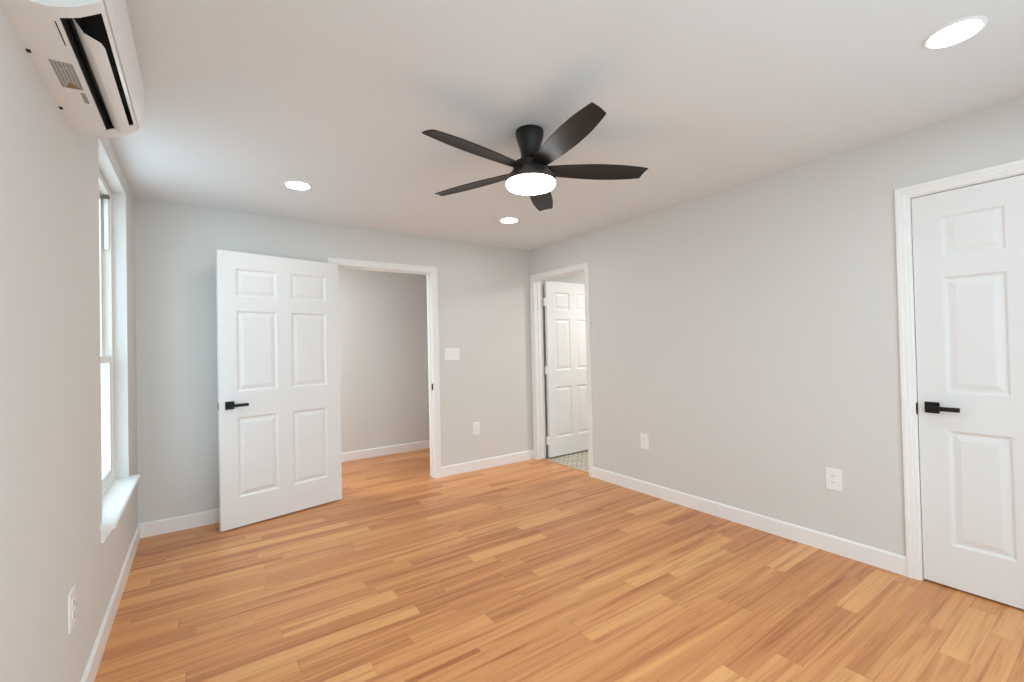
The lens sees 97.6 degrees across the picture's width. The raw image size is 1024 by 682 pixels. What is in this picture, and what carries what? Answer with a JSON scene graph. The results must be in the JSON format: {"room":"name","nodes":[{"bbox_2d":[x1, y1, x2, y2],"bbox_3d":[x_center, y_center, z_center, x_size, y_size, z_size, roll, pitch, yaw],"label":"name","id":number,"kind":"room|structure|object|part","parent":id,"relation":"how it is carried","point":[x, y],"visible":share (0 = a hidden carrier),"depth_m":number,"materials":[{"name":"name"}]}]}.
{"room":"empty bedroom","nodes":[
{"label":"empty bedroom","id":0,"kind":"room"},
{"bbox_2d":[0,5,137,681],"bbox_3d":[-1.768,0.153,1.751,0.160,2.400,6.200,-1,-1,-35],"label":"wall","id":1,"kind":"structure","parent":0,"point":[51,506],"depth_m":1.34,"materials":[{"name":"white paint"}]},
{"bbox_2d":[0,0,143,137],"bbox_3d":[-1.300,-0.907,1.379,0.204,0.276,0.783,-1,-1,-35],"label":"air conditioner","id":2,"kind":"object","parent":1,"relation":"attached to","point":[84,52],"visible":1,"depth_m":1.28,"materials":[{"name":"white plastic"}]},
{"bbox_3d":[-1.232,-0.940,1.428,0.034,0.210,0.775,-1,-1,-35],"label":"panel","id":3,"kind":"part","parent":2,"relation":"part of","materials":[{"name":"white plastic"}]},
{"bbox_2d":[68,585,75,633],"bbox_3d":[-1.501,0.915,1.532,0.012,0.130,0.084,-1,-1,-35],"label":"wall outlet","id":4,"kind":"object","parent":1,"relation":"attached to","point":[72,594],"visible":1,"depth_m":1.52,"materials":[{"name":"white plastic"}]},
{"bbox_2d":[99,171,113,496],"bbox_3d":[-2.217,-0.045,2.352,0.075,1.760,0.920,-1,-1,-35],"label":"window","id":5,"kind":"structure","parent":1,"relation":"in","point":[105,204],"depth_m":2.69,"materials":[{"name":"white plastic"}]},
{"bbox_3d":[-2.237,-0.383,2.347,0.026,1.007,0.848,-1,-1,-35],"label":"sash","id":6,"kind":"part","parent":5,"relation":"part of","materials":[{"name":"white plastic"}]},
{"bbox_3d":[-2.191,0.441,2.357,0.026,0.721,0.848,-1,-1,-35],"label":"sash","id":7,"kind":"part","parent":5,"relation":"part of","materials":[{"name":"white plastic"}]},
{"bbox_2d":[101,530,111,542],"bbox_3d":[-2.095,0.885,2.411,0.040,0.058,0.980,-1,-1,-35],"label":"trim","id":8,"kind":"structure","parent":1,"relation":"attached to","point":[104,534],"depth_m":2.00,"materials":[{"name":"white wood"}]},
{"bbox_2d":[81,524,139,681],"bbox_3d":[-1.304,1.286,1.258,0.013,0.102,4.613,-1,-1,-35],"label":"baseboard","id":9,"kind":"structure","parent":1,"relation":"attached to","point":[91,669],"depth_m":2.10,"materials":[{"name":"white wood"}]},
{"bbox_2d":[98,158,128,503],"bbox_3d":[-2.161,-0.045,2.391,0.072,1.760,0.932,-1,-1,-35],"label":"trim","id":10,"kind":"structure","parent":1,"relation":"attached to","point":[119,258],"depth_m":2.77,"materials":[{"name":"white paint"}]},
{"bbox_2d":[100,474,139,531],"bbox_3d":[-2.118,0.845,2.396,0.117,0.023,1.010,-1,-1,-35],"label":"window sill","id":11,"kind":"structure","parent":1,"relation":"attached to","point":[117,496],"depth_m":2.35,"materials":[{"name":"white wood"}]},
{"bbox_2d":[134,199,583,523],"bbox_3d":[-0.324,0.161,4.869,5.772,2.400,0.115,-1,-1,-35],"label":"wall","id":12,"kind":"structure","parent":0,"point":[484,290],"depth_m":3.58,"materials":[{"name":"white paint"}]},
{"bbox_2d":[139,509,218,537],"bbox_3d":[-2.100,1.332,3.522,1.294,0.102,0.013,-1,-1,-35],"label":"baseboard","id":13,"kind":"structure","parent":12,"relation":"attached to","point":[157,527],"depth_m":3.28,"materials":[{"name":"white wood"}]},
{"bbox_2d":[216,249,341,531],"bbox_3d":[-1.811,0.351,3.566,0.141,2.030,0.926,-2,-1,43],"label":"door","id":14,"kind":"structure","parent":12,"relation":"in","point":[279,405],"depth_m":3.51,"materials":[{"name":"white paint"}]},
{"bbox_3d":[-2.057,0.470,3.266,0.009,0.058,0.058,-2,-1,43],"label":"handle","id":15,"kind":"part","parent":14,"relation":"part of","materials":[{"name":"black metal"}]},
{"bbox_3d":[-2.003,0.469,3.285,0.044,0.022,0.123,-2,-1,43],"label":"lever","id":16,"kind":"part","parent":14,"relation":"part of","materials":[{"name":"black metal"}]},
{"bbox_2d":[327,257,441,477],"bbox_3d":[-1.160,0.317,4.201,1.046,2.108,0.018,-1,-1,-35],"label":"trim","id":17,"kind":"structure","parent":12,"relation":"attached to","point":[347,262],"depth_m":4.47,"materials":[{"name":"white wood"}]},
{"bbox_2d":[444,348,459,359],"bbox_3d":[-0.610,0.135,4.590,0.170,0.122,0.017,-1,-1,-35],"label":"light switch","id":18,"kind":"object","parent":12,"relation":"attached to","point":[450,353],"visible":1,"depth_m":4.59,"materials":[{"name":"white plastic"}]},
{"bbox_2d":[473,422,479,434],"bbox_3d":[-0.377,0.923,4.733,0.084,0.130,0.012,-1,-1,-35],"label":"wall outlet","id":19,"kind":"object","parent":12,"relation":"attached to","point":[476,425],"visible":1,"depth_m":4.73,"materials":[{"name":"white plastic"}]},
{"bbox_2d":[441,450,533,476],"bbox_3d":[-0.227,1.308,4.826,1.178,0.102,0.013,-1,-1,-35],"label":"baseboard","id":20,"kind":"structure","parent":12,"relation":"attached to","point":[449,470],"depth_m":4.78,"materials":[{"name":"white wood"}]},
{"bbox_2d":[338,268,429,452],"bbox_3d":[-1.064,0.190,5.932,5.772,2.400,0.100,-1,-1,-35],"label":"wall","id":21,"kind":"structure","parent":0,"point":[383,336],"depth_m":5.51,"materials":[{"name":"white paint"}]},
{"bbox_2d":[341,440,429,461],"bbox_3d":[-1.745,1.347,5.357,3.972,0.102,0.013,-1,-1,-35],"label":"baseboard","id":22,"kind":"structure","parent":21,"relation":"attached to","point":[380,451],"depth_m":5.48,"materials":[{"name":"white wood"}]},
{"bbox_2d":[94,448,1023,681],"bbox_3d":[0.667,1.371,3.381,6.272,0.100,6.250,-1,-1,-35],"label":"floor","id":23,"kind":"structure","parent":0,"point":[532,570],"depth_m":2.28,"materials":[{"name":"brown wood"}]},
{"bbox_2d":[109,0,1023,250],"bbox_3d":[0.613,-1.128,3.412,6.272,0.100,6.250,-1,-1,-35],"label":"ceiling","id":24,"kind":"structure","parent":0,"point":[243,99],"depth_m":1.97,"materials":[{"name":"white paint"}]},
{"bbox_2d":[284,180,311,189],"bbox_3d":[-1.425,-1.035,2.985,0.170,0.007,0.170,-1,-1,-35],"label":"recessed light","id":25,"kind":"object","parent":24,"relation":"in","point":[293,184],"visible":1,"depth_m":2.98,"materials":[{"name":"white plastic"}]},
{"bbox_2d":[499,217,518,222],"bbox_3d":[-0.026,-1.054,3.918,0.170,0.007,0.170,-1,-1,-35],"label":"recessed light","id":26,"kind":"object","parent":24,"relation":"in","point":[506,219],"visible":1,"depth_m":3.91,"materials":[{"name":"white plastic"}]},
{"bbox_2d":[422,102,647,210],"bbox_3d":[0.071,-0.928,2.273,1.153,0.305,1.164,-1,-1,-35],"label":"ceiling fan","id":27,"kind":"object","parent":24,"relation":"hanging from","point":[531,175],"visible":1,"depth_m":2.23,"materials":[{"name":"black metal"}]},
{"bbox_3d":[-0.203,-0.862,2.473,0.537,0.010,0.124,-3,9,30],"label":"blade","id":28,"kind":"part","parent":27,"relation":"part of","materials":[{"name":"black wood"}]},
{"bbox_3d":[-0.161,-0.884,2.072,0.537,0.010,0.124,2,8,-42],"label":"blade","id":29,"kind":"part","parent":27,"relation":"part of","materials":[{"name":"black wood"}]},
{"bbox_3d":[0.166,-0.861,2.638,0.124,0.010,0.537,-14,-5,11],"label":"blade","id":30,"kind":"part","parent":27,"relation":"part of","materials":[{"name":"black"}]},
{"bbox_3d":[0.234,-0.897,1.989,0.124,0.010,0.537,13,-9,-23],"label":"blade","id":31,"kind":"part","parent":27,"relation":"part of","materials":[{"name":"black wood"}]},
{"bbox_3d":[0.436,-0.883,2.338,0.537,0.010,0.124,-1,-15,-6],"label":"blade","id":32,"kind":"part","parent":27,"relation":"part of","materials":[{"name":"black wood"}]},
{"bbox_2d":[922,16,987,48],"bbox_3d":[1.610,-1.118,1.633,0.170,0.007,0.170,-1,-1,-35],"label":"recessed light","id":33,"kind":"object","parent":24,"relation":"in","point":[960,30],"visible":1,"depth_m":1.62,"materials":[{"name":"white plastic"}]},
{"bbox_2d":[529,97,1023,555],"bbox_3d":[1.639,0.098,3.255,0.115,2.400,4.776,-1,-1,-35],"label":"wall","id":34,"kind":"structure","parent":0,"point":[750,330],"depth_m":2.99,"materials":[{"name":"white paint"}]},
{"bbox_2d":[542,293,545,437],"bbox_3d":[0.609,0.286,4.854,0.018,2.108,0.943,-1,-1,-35],"label":"trim","id":35,"kind":"structure","parent":34,"relation":"attached to","point":[542,293],"depth_m":5.19,"materials":[{"name":"white wood"}]},
{"bbox_2d":[530,262,593,476],"bbox_3d":[0.555,0.310,4.815,0.115,2.063,0.853,-1,-1,-35],"label":"door frame","id":36,"kind":"structure","parent":34,"relation":"attached to","point":[538,307],"depth_m":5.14,"materials":[{"name":"white wood"}]},
{"bbox_2d":[542,458,588,473],"bbox_3d":[0.576,1.338,4.801,0.041,0.009,0.817,-1,-1,-35],"label":"trim","id":37,"kind":"structure","parent":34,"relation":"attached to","point":[542,458],"depth_m":4.79,"materials":[{"name":"brown wood"}]},
{"bbox_2d":[543,281,587,457],"bbox_3d":[0.731,0.319,5.398,0.843,2.030,0.141,-1,-1,-35],"label":"door","id":38,"kind":"structure","parent":34,"relation":"in","point":[564,303],"depth_m":5.31,"materials":[{"name":"white paint"}]},
{"bbox_2d":[640,433,648,449],"bbox_3d":[1.143,0.868,3.871,0.012,0.130,0.084,-1,-1,-35],"label":"wall outlet","id":39,"kind":"object","parent":34,"relation":"attached to","point":[644,438],"visible":1,"depth_m":3.87,"materials":[{"name":"white plastic"}]},
{"bbox_2d":[593,467,906,575],"bbox_3d":[1.470,1.253,3.408,0.013,0.102,2.368,-1,-1,-35],"label":"baseboard","id":40,"kind":"structure","parent":34,"relation":"attached to","point":[896,563],"depth_m":3.01,"materials":[{"name":"white wood"}]},
{"bbox_2d":[826,467,841,491],"bbox_3d":[1.948,0.838,2.714,0.012,0.130,0.084,-1,-1,-35],"label":"wall outlet","id":41,"kind":"object","parent":34,"relation":"attached to","point":[833,476],"visible":1,"depth_m":2.71,"materials":[{"name":"white plastic"}]},
{"bbox_2d":[894,159,1023,580],"bbox_3d":[2.431,0.235,2.117,0.118,2.063,0.804,-1,-1,-35],"label":"door frame","id":42,"kind":"structure","parent":34,"relation":"attached to","point":[1018,174],"depth_m":2.40,"materials":[{"name":"white wood"}]},
{"bbox_2d":[911,175,1023,608],"bbox_3d":[2.383,0.241,2.079,0.088,2.030,0.770,-1,-1,-35],"label":"door","id":43,"kind":"structure","parent":34,"relation":"in","point":[968,242],"depth_m":2.23,"materials":[{"name":"white paint"}]},
{"bbox_3d":[2.202,0.349,2.349,0.009,0.058,0.058,-1,-1,-35],"label":"handle","id":44,"kind":"part","parent":43,"relation":"part of","materials":[{"name":"black metal"}]},
{"bbox_3d":[2.209,0.348,2.293,0.044,0.022,0.123,-1,-1,-35],"label":"lever","id":45,"kind":"part","parent":43,"relation":"part of","materials":[{"name":"black metal"}]}
]}

